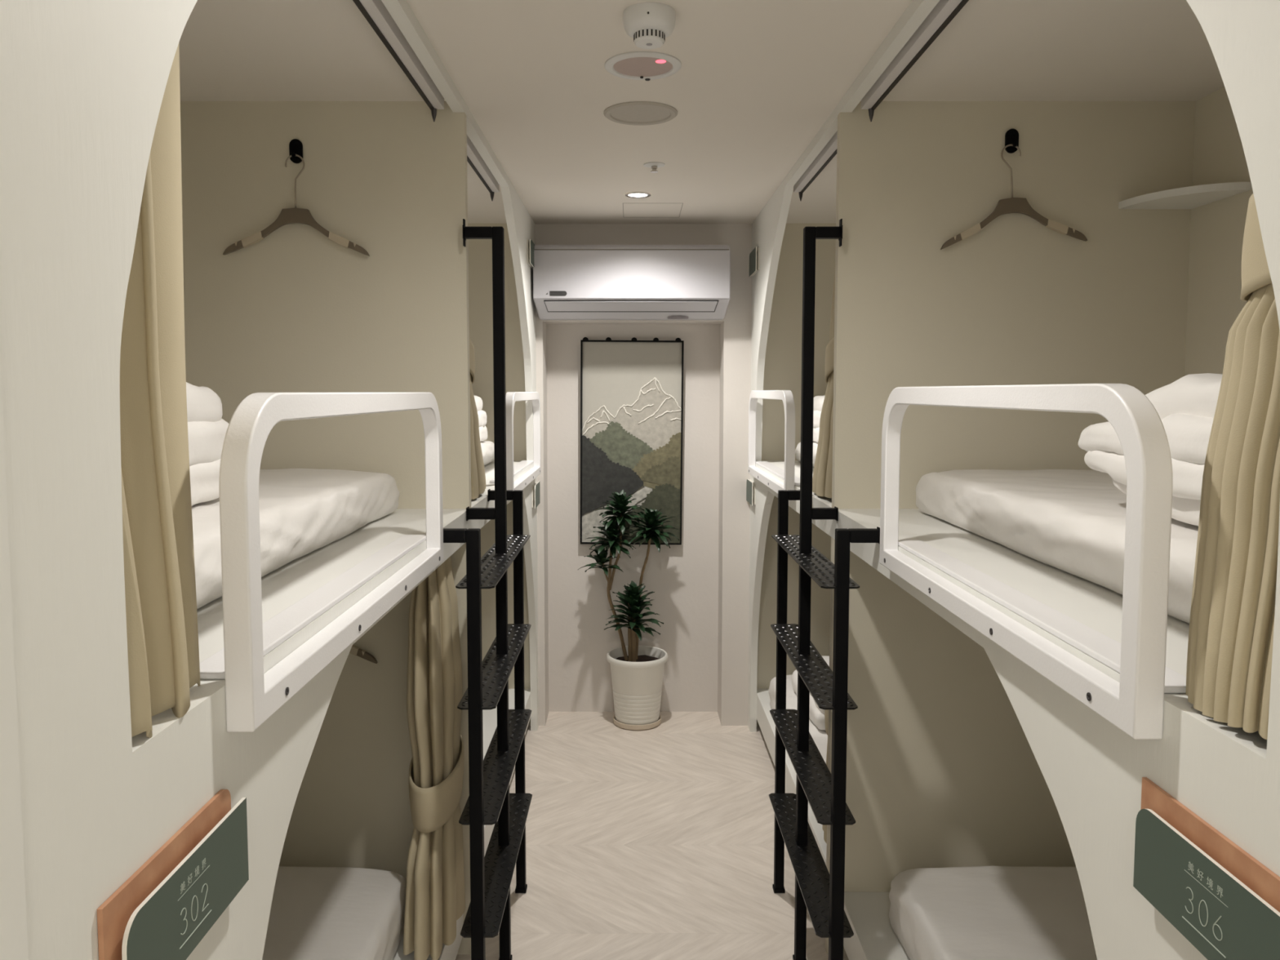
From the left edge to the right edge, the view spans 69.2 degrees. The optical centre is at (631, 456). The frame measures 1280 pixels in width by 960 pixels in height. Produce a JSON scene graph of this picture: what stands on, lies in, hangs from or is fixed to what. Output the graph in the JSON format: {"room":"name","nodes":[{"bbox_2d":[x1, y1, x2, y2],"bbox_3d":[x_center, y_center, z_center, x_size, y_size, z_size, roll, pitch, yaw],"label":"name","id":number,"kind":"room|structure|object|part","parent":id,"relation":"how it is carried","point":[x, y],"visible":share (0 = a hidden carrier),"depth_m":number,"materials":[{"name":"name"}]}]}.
{"room":"dormitory","nodes":[
{"label":"dormitory","id":0,"kind":"room"},
{"bbox_2d":[0,0,538,959],"bbox_3d":[-0.446,0.332,0.986,0.035,2.300,6.520,0,4,0],"label":"wall","id":1,"kind":"structure","parent":0,"point":[83,82],"depth_m":0.74,"materials":[{"name":"white paint"}]},
{"bbox_2d":[97,789,248,959],"bbox_3d":[-0.424,0.413,0.880,0.017,0.112,0.252,0,4,0],"label":"room sign","id":2,"kind":"object","parent":1,"relation":"attached to","point":[167,906],"visible":1,"depth_m":0.87,"materials":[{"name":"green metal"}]},
{"bbox_2d":[199,391,443,732],"bbox_3d":[-0.443,0.079,1.478,0.083,0.362,1.003,0,4,0],"label":"guard rail","id":3,"kind":"object","parent":1,"relation":"attached to","point":[252,695],"visible":0.98,"depth_m":1.09,"materials":[{"name":"white metal"}]},
{"bbox_2d":[489,391,541,490],"bbox_3d":[-0.443,-0.071,3.624,0.083,0.362,0.980,0,4,0],"label":"guard rail","id":4,"kind":"object","parent":1,"relation":"attached to","point":[511,397],"visible":0.84,"depth_m":3.50,"materials":[{"name":"white metal"}]},
{"bbox_3d":[-0.418,-0.071,3.624,0.030,0.362,0.980,0,4,0],"label":"rail frame","id":5,"kind":"part","parent":4,"relation":"part of","materials":[{"name":"white metal"}]},
{"bbox_2d":[526,239,534,268],"bbox_3d":[-0.424,-0.857,3.935,0.016,0.100,0.220,0,4,0],"label":"room sign","id":6,"kind":"object","parent":1,"relation":"attached to","point":[530,245],"visible":0.88,"depth_m":3.85,"materials":[{"name":"plastic"}]},
{"bbox_3d":[-0.418,-0.857,3.935,0.004,0.100,0.220,0,4,0],"label":"green plate","id":7,"kind":"part","parent":6,"relation":"part of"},
{"bbox_2d":[531,480,540,508],"bbox_3d":[-0.424,0.168,4.117,0.016,0.100,0.200,0,4,0],"label":"room sign","id":8,"kind":"object","parent":1,"relation":"attached to","point":[535,491],"visible":1,"depth_m":4.07,"materials":[{"name":"green plastic"}]},
{"bbox_3d":[-0.418,0.168,4.117,0.004,0.100,0.200,0,4,0],"label":"green plate","id":9,"kind":"part","parent":8,"relation":"part of","materials":[{"name":"plastic"}]},
{"bbox_2d":[467,223,835,726],"bbox_3d":[0.050,0.097,4.351,3.100,2.300,0.252,0,4,0],"label":"wall","id":10,"kind":"structure","parent":0,"point":[700,584],"depth_m":4.30,"materials":[{"name":"paint"}]},
{"bbox_2d":[533,244,730,319],"bbox_3d":[0.000,-0.761,4.071,0.847,0.309,0.209,0,4,0],"label":"air conditioner","id":11,"kind":"object","parent":10,"relation":"attached to","point":[571,282],"visible":0.98,"depth_m":3.97,"materials":[{"name":"white plastic"}]},
{"bbox_3d":[0.000,-0.780,3.972,0.842,0.206,0.009,0,4,0],"label":"panel","id":12,"kind":"part","parent":11,"relation":"part of","materials":[{"name":"white plastic"}]},
{"bbox_2d":[580,337,684,544],"bbox_3d":[-0.001,-0.070,4.390,0.482,0.979,0.027,0,5,0],"label":"framed picture","id":13,"kind":"object","parent":10,"relation":"attached to","point":[632,391],"visible":0.99,"depth_m":4.38},
{"bbox_2d":[455,711,848,959],"bbox_3d":[0.050,1.491,1.257,3.100,0.050,6.900,0,4,0],"label":"floor","id":14,"kind":"structure","parent":0,"point":[657,842],"depth_m":3.17,"materials":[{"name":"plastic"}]},
{"bbox_2d":[392,913,463,959],"bbox_3d":[-0.906,1.353,1.578,0.887,0.180,1.960,0,4,0],"label":"platform","id":15,"kind":"object","parent":14,"relation":"on","point":[448,952],"visible":0.02,"depth_m":2.34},
{"bbox_2d":[262,866,406,959],"bbox_3d":[-0.949,1.190,1.534,0.787,0.150,1.779,0,4,0],"label":"mattress","id":16,"kind":"object","parent":15,"relation":"on","point":[317,913],"visible":0.44,"depth_m":2.19,"materials":[{"name":"white fabric"}]},
{"bbox_2d":[443,218,532,959],"bbox_3d":[-0.366,0.386,2.427,0.132,1.992,0.824,0,4,0],"label":"ladder","id":17,"kind":"object","parent":14,"relation":"on","point":[490,802],"visible":0.99,"depth_m":2.38,"materials":[{"name":"black metal"}]},
{"bbox_3d":[-0.394,0.172,2.016,0.072,0.028,0.028,0,4,0],"label":"wall arm","id":18,"kind":"part","parent":17,"relation":"part of"},
{"bbox_3d":[-0.344,0.782,2.059,0.028,1.252,0.028,0,4,0],"label":"post","id":19,"kind":"part","parent":17,"relation":"part of","materials":[{"name":"black metal"}]},
{"bbox_3d":[-0.394,-0.576,2.390,0.072,0.028,0.028,0,4,0],"label":"wall arm","id":20,"kind":"part","parent":17,"relation":"part of"},
{"bbox_3d":[-0.394,0.150,2.440,0.072,0.028,0.028,0,4,0],"label":"wall arm","id":21,"kind":"part","parent":17,"relation":"part of"},
{"bbox_3d":[-0.394,0.117,2.804,0.072,0.028,0.028,0,4,0],"label":"wall arm","id":22,"kind":"part","parent":17,"relation":"part of"},
{"bbox_3d":[-0.344,0.394,2.457,0.028,1.972,0.028,0,4,0],"label":"post","id":23,"kind":"part","parent":17,"relation":"part of","materials":[{"name":"black metal"}]},
{"bbox_3d":[-0.344,0.727,2.847,0.028,1.252,0.028,0,4,0],"label":"post","id":24,"kind":"part","parent":17,"relation":"part of","materials":[{"name":"black metal"}]},
{"bbox_2d":[482,688,530,857],"bbox_3d":[-0.906,1.223,3.443,0.887,0.180,1.718,0,4,0],"label":"platform","id":25,"kind":"object","parent":14,"relation":"on","point":[489,716],"visible":0.02,"depth_m":3.84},
{"bbox_2d":[577,489,679,730],"bbox_3d":[-0.013,0.703,4.309,0.470,1.096,0.306,0,4,0],"label":"dracaena","id":26,"kind":"object","parent":14,"relation":"on","point":[637,672],"visible":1,"depth_m":4.26,"materials":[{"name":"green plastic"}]},
{"bbox_2d":[606,645,667,724],"bbox_3d":[0.026,1.078,4.348,0.287,0.318,0.287,0,4,0],"label":"pot","id":27,"kind":"object","parent":14,"relation":"on","point":[637,675],"depth_m":4.26,"materials":[{"name":"white ceramic"}]},
{"bbox_2d":[756,688,826,864],"bbox_3d":[1.015,1.223,3.443,0.890,0.180,1.718,0,4,0],"label":"platform","id":28,"kind":"object","parent":14,"relation":"on","point":[765,720],"visible":0.04,"depth_m":3.71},
{"bbox_2d":[768,674,827,763],"bbox_3d":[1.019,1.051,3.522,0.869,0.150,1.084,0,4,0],"label":"mattress","id":29,"kind":"object","parent":28,"relation":"on","point":[820,737],"visible":0.04,"depth_m":3.62,"materials":[{"name":"white fabric"}]},
{"bbox_2d":[791,655,829,730],"bbox_3d":[1.019,0.898,3.628,0.732,0.134,0.623,0,4,0],"label":"duvet","id":30,"kind":"object","parent":29,"relation":"on","point":[816,714],"visible":0.11,"depth_m":3.42,"materials":[{"name":"fabric"}]},
{"bbox_2d":[768,218,879,959],"bbox_3d":[0.477,0.386,2.427,0.126,1.992,0.824,0,4,0],"label":"ladder","id":31,"kind":"object","parent":14,"relation":"on","point":[820,891],"visible":1,"depth_m":2.39,"materials":[{"name":"black metal"}]},
{"bbox_3d":[0.458,0.727,2.847,0.028,1.252,0.028,0,4,0],"label":"post","id":32,"kind":"part","parent":31,"relation":"part of","materials":[{"name":"black metal"}]},
{"bbox_3d":[0.504,0.117,2.804,0.064,0.028,0.028,0,4,0],"label":"wall arm","id":33,"kind":"part","parent":31,"relation":"part of"},
{"bbox_3d":[0.458,0.394,2.457,0.028,1.972,0.028,0,4,0],"label":"post","id":34,"kind":"part","parent":31,"relation":"part of","materials":[{"name":"black metal"}]},
{"bbox_3d":[0.504,0.150,2.440,0.064,0.028,0.028,0,4,0],"label":"wall arm","id":35,"kind":"part","parent":31,"relation":"part of"},
{"bbox_3d":[0.504,-0.576,2.390,0.064,0.028,0.028,0,4,0],"label":"wall arm","id":36,"kind":"part","parent":31,"relation":"part of"},
{"bbox_3d":[0.458,0.782,2.059,0.028,1.252,0.028,0,4,0],"label":"post","id":37,"kind":"part","parent":31,"relation":"part of","materials":[{"name":"black metal"}]},
{"bbox_3d":[0.504,0.172,2.016,0.064,0.028,0.028,0,4,0],"label":"wall arm","id":38,"kind":"part","parent":31,"relation":"part of"},
{"bbox_2d":[843,892,910,959],"bbox_3d":[1.015,1.353,1.578,0.890,0.180,1.960,0,4,0],"label":"platform","id":39,"kind":"object","parent":14,"relation":"on","point":[874,938],"visible":0.04,"depth_m":2.39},
{"bbox_2d":[888,866,1097,959],"bbox_3d":[1.052,1.190,1.534,0.805,0.150,1.781,0,4,0],"label":"mattress","id":40,"kind":"object","parent":39,"relation":"on","point":[976,913],"visible":0.52,"depth_m":2.19,"materials":[{"name":"white fabric"}]},
{"bbox_2d":[180,101,1195,954],"bbox_3d":[0.055,0.226,2.497,2.810,2.300,0.030,0,4,0],"label":"wall","id":41,"kind":"structure","parent":0,"point":[943,771],"depth_m":2.44,"materials":[{"name":"beige paint"}]},
{"bbox_2d":[288,138,302,163],"bbox_3d":[-0.870,-0.791,2.393,0.033,0.061,0.034,0,4,0],"label":"wall hook","id":42,"kind":"object","parent":41,"relation":"attached to","point":[295,146],"visible":1,"depth_m":2.40,"materials":[{"name":"black metal"}]},
{"bbox_2d":[222,154,369,256],"bbox_3d":[-0.870,-0.651,2.402,0.378,0.258,0.016,0,4,0],"label":"hanger","id":43,"kind":"object","parent":42,"relation":"hanging from","point":[287,215],"visible":1,"depth_m":2.40,"materials":[{"name":"brown wood"}]},
{"bbox_2d":[1004,128,1018,153],"bbox_3d":[0.985,-0.817,2.392,0.033,0.061,0.034,0,4,0],"label":"wall hook","id":44,"kind":"object","parent":41,"relation":"attached to","point":[1011,135],"visible":1,"depth_m":2.40,"materials":[{"name":"black metal"}]},
{"bbox_2d":[940,144,1087,249],"bbox_3d":[0.992,-0.671,2.401,0.377,0.268,0.016,0,4,0],"label":"hanger","id":45,"kind":"object","parent":44,"relation":"hanging from","point":[1012,205],"visible":1,"depth_m":2.40,"materials":[{"name":"brown wood"}]},
{"bbox_3d":[-0.868,0.280,2.468,0.033,0.061,0.034,0,4,0],"label":"wall hook","id":46,"kind":"object","parent":41,"relation":"attached to","visible":0},
{"bbox_2d":[349,644,377,663],"bbox_3d":[-0.868,0.420,2.477,0.378,0.258,0.016,1,4,0],"label":"hanger","id":47,"kind":"object","parent":46,"relation":"hanging from","point":[355,651],"visible":0.15,"depth_m":2.48,"materials":[{"name":"brown wood"}]},
{"bbox_2d":[178,0,1224,223],"bbox_3d":[0.050,-0.853,1.093,3.100,0.050,6.900,0,4,0],"label":"ceiling","id":48,"kind":"structure","parent":0,"point":[756,82],"depth_m":2.20,"materials":[{"name":"paint"}]},
{"bbox_2d":[352,0,444,121],"bbox_3d":[-0.496,-0.835,1.638,0.034,0.062,1.484,0,4,0],"label":"track","id":49,"kind":"object","parent":48,"relation":"attached to","point":[375,11],"visible":0.91,"depth_m":1.98,"materials":[{"name":"metal"}]},
{"bbox_2d":[120,44,199,737],"bbox_3d":[-0.475,-0.262,0.879,0.092,1.025,0.305,0,4,0],"label":"curtain","id":50,"kind":"object","parent":49,"relation":"hanging from","point":[162,614],"visible":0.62,"depth_m":0.89,"materials":[{"name":"beige fabric"}]},
{"bbox_2d":[466,134,499,200],"bbox_3d":[-0.496,-0.923,2.902,0.034,0.062,0.929,0,4,0],"label":"track","id":51,"kind":"object","parent":48,"relation":"attached to","point":[474,158],"visible":0.6,"depth_m":3.02,"materials":[{"name":"metal"}]},
{"bbox_2d":[469,333,485,499],"bbox_3d":[-0.493,-0.394,2.697,0.101,1.022,0.414,0,4,0],"label":"curtain","id":52,"kind":"object","parent":51,"relation":"hanging from","point":[477,470],"visible":0.13,"depth_m":2.68,"materials":[{"name":"beige fabric"}]},
{"bbox_2d":[625,191,650,198],"bbox_3d":[0.024,-0.997,3.539,0.098,0.005,0.098,0,4,0],"label":"recessed light","id":53,"kind":"object","parent":48,"relation":"in","point":[633,194],"visible":1,"depth_m":3.53,"materials":[{"name":"white plastic"}]},
{"bbox_2d":[603,101,677,125],"bbox_3d":[0.024,-0.923,2.502,0.199,0.007,0.199,0,4,0],"label":"ceiling speaker","id":54,"kind":"object","parent":48,"relation":"attached to","point":[635,113],"visible":1,"depth_m":2.50},
{"bbox_2d":[610,105,670,122],"bbox_3d":[0.024,-0.925,2.502,0.162,0.001,0.162,0,4,0],"label":"grille","id":55,"kind":"object","parent":54,"relation":"attached to","point":[637,113],"depth_m":2.50,"materials":[{"name":"white plastic"}]},
{"bbox_2d":[604,51,681,80],"bbox_3d":[0.026,-0.897,2.138,0.177,0.008,0.177,0,4,0],"label":"smoke detector","id":56,"kind":"object","parent":48,"relation":"attached to","point":[634,65],"visible":1,"depth_m":2.13,"materials":[{"name":"white plastic"}]},
{"bbox_2d":[613,57,672,76],"bbox_3d":[0.026,-0.898,2.138,0.138,0.001,0.138,0,4,0],"label":"grille","id":57,"kind":"object","parent":56,"relation":"attached to","point":[635,66],"depth_m":2.14,"materials":[{"name":"white plastic"}]},
{"bbox_2d":[622,2,675,48],"bbox_3d":[0.035,-0.849,1.845,0.106,0.062,0.106,0,4,0],"label":"smoke detector","id":58,"kind":"object","parent":48,"relation":"attached to","point":[649,24],"visible":1,"depth_m":1.81,"materials":[{"name":"white plastic"}]},
{"bbox_2d":[643,161,665,173],"bbox_3d":[0.075,-0.953,3.071,0.072,0.026,0.072,0,4,0],"label":"sprinkler","id":59,"kind":"object","parent":48,"relation":"attached to","point":[653,165],"visible":1,"depth_m":3.06,"materials":[{"name":"white plastic"}]},
{"bbox_2d":[793,130,837,200],"bbox_3d":[0.603,-0.923,2.902,0.034,0.062,0.929,0,4,0],"label":"track","id":60,"kind":"object","parent":48,"relation":"attached to","point":[828,152],"visible":0.59,"depth_m":2.98,"materials":[{"name":"metal"}]},
{"bbox_2d":[812,269,835,497],"bbox_3d":[0.599,-0.394,2.695,0.102,1.022,0.407,0,4,0],"label":"curtain","id":61,"kind":"object","parent":60,"relation":"hanging from","point":[822,473],"visible":0.15,"depth_m":2.67,"materials":[{"name":"beige fabric"}]},
{"bbox_2d":[861,0,968,121],"bbox_3d":[0.603,-0.835,1.638,0.034,0.062,1.484,0,4,0],"label":"track","id":62,"kind":"object","parent":48,"relation":"attached to","point":[944,11],"visible":0.9,"depth_m":1.97,"materials":[{"name":"metal"}]},
{"bbox_2d":[1185,194,1279,739],"bbox_3d":[0.598,-0.262,0.828,0.112,1.024,0.255,0,4,-4],"label":"curtain","id":63,"kind":"object","parent":62,"relation":"hanging from","point":[1229,655],"visible":0.8,"depth_m":0.86,"materials":[{"name":"beige fabric"}]},
{"bbox_2d":[747,0,1279,959],"bbox_3d":[0.555,0.231,2.432,0.030,2.300,3.620,0,4,0],"label":"wall","id":64,"kind":"structure","parent":0,"point":[1092,771],"depth_m":1.02,"materials":[{"name":"white paint"}]},
{"bbox_2d":[746,479,755,505],"bbox_3d":[0.531,0.157,4.136,0.016,0.100,0.200,0,4,0],"label":"room sign","id":65,"kind":"object","parent":64,"relation":"attached to","point":[750,485],"visible":1,"depth_m":4.08,"materials":[{"name":"plastic"}]},
{"bbox_2d":[749,246,759,276],"bbox_3d":[0.531,-0.843,4.026,0.016,0.100,0.220,0,4,0],"label":"room sign","id":66,"kind":"object","parent":64,"relation":"attached to","point":[754,255],"visible":1,"depth_m":3.98,"materials":[{"name":"green plastic"}]},
{"bbox_2d":[747,390,799,493],"bbox_3d":[0.550,-0.073,3.564,0.083,0.362,1.000,0,4,0],"label":"guard rail","id":67,"kind":"object","parent":64,"relation":"attached to","point":[786,396],"visible":0.94,"depth_m":3.32,"materials":[{"name":"white metal"}]},
{"bbox_2d":[879,383,1186,739],"bbox_3d":[0.550,0.073,1.415,0.083,0.362,0.973,0,4,0],"label":"guard rail","id":68,"kind":"object","parent":64,"relation":"attached to","point":[1135,704],"visible":1,"depth_m":1.05,"materials":[{"name":"white metal"}]},
{"bbox_2d":[1133,777,1279,959],"bbox_3d":[0.531,0.401,0.851,0.017,0.112,0.252,0,4,0],"label":"room sign","id":69,"kind":"object","parent":64,"relation":"attached to","point":[1225,902],"visible":1,"depth_m":0.86,"materials":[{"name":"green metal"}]},
{"bbox_2d":[1184,86,1253,376],"bbox_3d":[1.480,0.237,2.342,0.040,2.300,3.800,0,4,0],"label":"wall","id":70,"kind":"structure","parent":0,"point":[1217,228],"depth_m":2.33,"materials":[{"name":"beige paint"}]},
{"bbox_2d":[761,460,831,501],"bbox_3d":[1.015,0.117,3.365,0.890,0.080,1.718,0,4,0],"label":"platform","id":71,"kind":"object","parent":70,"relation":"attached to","point":[780,464],"visible":0.02,"depth_m":3.92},
{"bbox_2d":[795,440,817,466],"bbox_3d":[1.085,0.025,3.370,0.735,0.102,1.604,0,4,0],"label":"mattress","id":72,"kind":"object","parent":71,"relation":"on","point":[797,451],"visible":0.03,"depth_m":4.00,"materials":[{"name":"white fabric"}]},
{"bbox_2d":[813,395,825,442],"bbox_3d":[1.079,-0.167,3.856,0.677,0.206,0.535,0,4,0],"label":"duvet","id":73,"kind":"object","parent":72,"relation":"on","point":[818,400],"visible":0.08,"depth_m":3.80,"materials":[{"name":"fabric"}]},
{"bbox_2d":[822,709,828,843],"bbox_3d":[0.634,0.684,2.757,0.121,0.949,0.312,0,4,-2],"label":"curtain","id":74,"kind":"object","parent":71,"relation":"hanging from","point":[826,711],"visible":0.02,"depth_m":2.77,"materials":[{"name":"beige fabric"}]},
{"bbox_2d":[845,508,1266,740],"bbox_3d":[1.015,0.248,1.501,0.890,0.080,1.960,0,4,0],"label":"platform","id":75,"kind":"object","parent":70,"relation":"attached to","point":[1096,606],"visible":0.12,"depth_m":1.55,"materials":[{"name":"white wood"}]},
{"bbox_2d":[915,469,1198,623],"bbox_3d":[1.086,0.149,1.502,0.734,0.115,1.859,0,4,0],"label":"mattress","id":76,"kind":"object","parent":75,"relation":"on","point":[1073,522],"visible":0.56,"depth_m":1.70,"materials":[{"name":"white fabric"}]},
{"bbox_2d":[1078,373,1222,525],"bbox_3d":[1.099,-0.017,1.347,0.660,0.233,0.724,0,4,0],"label":"duvet","id":77,"kind":"object","parent":76,"relation":"on","point":[1186,406],"visible":0.48,"depth_m":1.34,"materials":[{"name":"fabric"}]},
{"bbox_2d":[1118,182,1251,208],"bbox_3d":[1.365,-0.646,2.303,0.190,0.018,0.235,0,4,0],"label":"corner shelf","id":78,"kind":"object","parent":70,"relation":"attached to","point":[1190,197],"visible":0.99,"depth_m":2.28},
{"bbox_3d":[-1.370,0.237,2.342,0.040,2.300,3.800,0,4,0],"label":"wall","id":79,"kind":"structure","parent":0,"visible":0},
{"bbox_2d":[189,508,457,689],"bbox_3d":[-0.906,0.248,1.501,0.887,0.080,1.960,0,4,0],"label":"platform","id":80,"kind":"object","parent":79,"relation":"attached to","point":[283,587],"visible":0.12,"depth_m":1.63,"materials":[{"name":"white wood"}]},
{"bbox_2d":[191,468,399,608],"bbox_3d":[-0.966,0.149,1.502,0.754,0.115,1.859,0,4,0],"label":"mattress","id":81,"kind":"object","parent":80,"relation":"on","point":[303,511],"visible":0.38,"depth_m":1.76,"materials":[{"name":"white fabric"}]},
{"bbox_2d":[186,382,228,506],"bbox_3d":[-1.024,-0.023,1.412,0.593,0.236,0.798,0,4,0],"label":"duvet","id":82,"kind":"object","parent":81,"relation":"on","point":[206,429],"visible":0.19,"depth_m":1.61,"materials":[{"name":"fabric"}]},
{"bbox_2d":[403,556,465,959],"bbox_3d":[-0.496,0.714,2.322,0.127,0.949,0.361,0,4,2],"label":"curtain","id":83,"kind":"object","parent":80,"relation":"hanging from","point":[435,895],"visible":0.94,"depth_m":2.24,"materials":[{"name":"beige fabric"}]},
{"bbox_2d":[479,460,521,494],"bbox_3d":[-0.906,0.117,3.365,0.887,0.080,1.718,0,4,0],"label":"platform","id":84,"kind":"object","parent":79,"relation":"attached to","point":[489,468],"visible":0.02,"depth_m":3.60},
{"bbox_2d":[480,440,494,465],"bbox_3d":[-0.965,0.025,3.370,0.753,0.102,1.604,0,4,0],"label":"mattress","id":85,"kind":"object","parent":84,"relation":"on","point":[487,446],"visible":0.05,"depth_m":3.90,"materials":[{"name":"white fabric"}]},
{"bbox_2d":[473,395,487,441],"bbox_3d":[-0.965,-0.161,3.787,0.704,0.205,0.638,0,4,0],"label":"duvet","id":86,"kind":"object","parent":85,"relation":"on","point":[482,414],"visible":0.13,"depth_m":3.90,"materials":[{"name":"fabric"}]}
]}

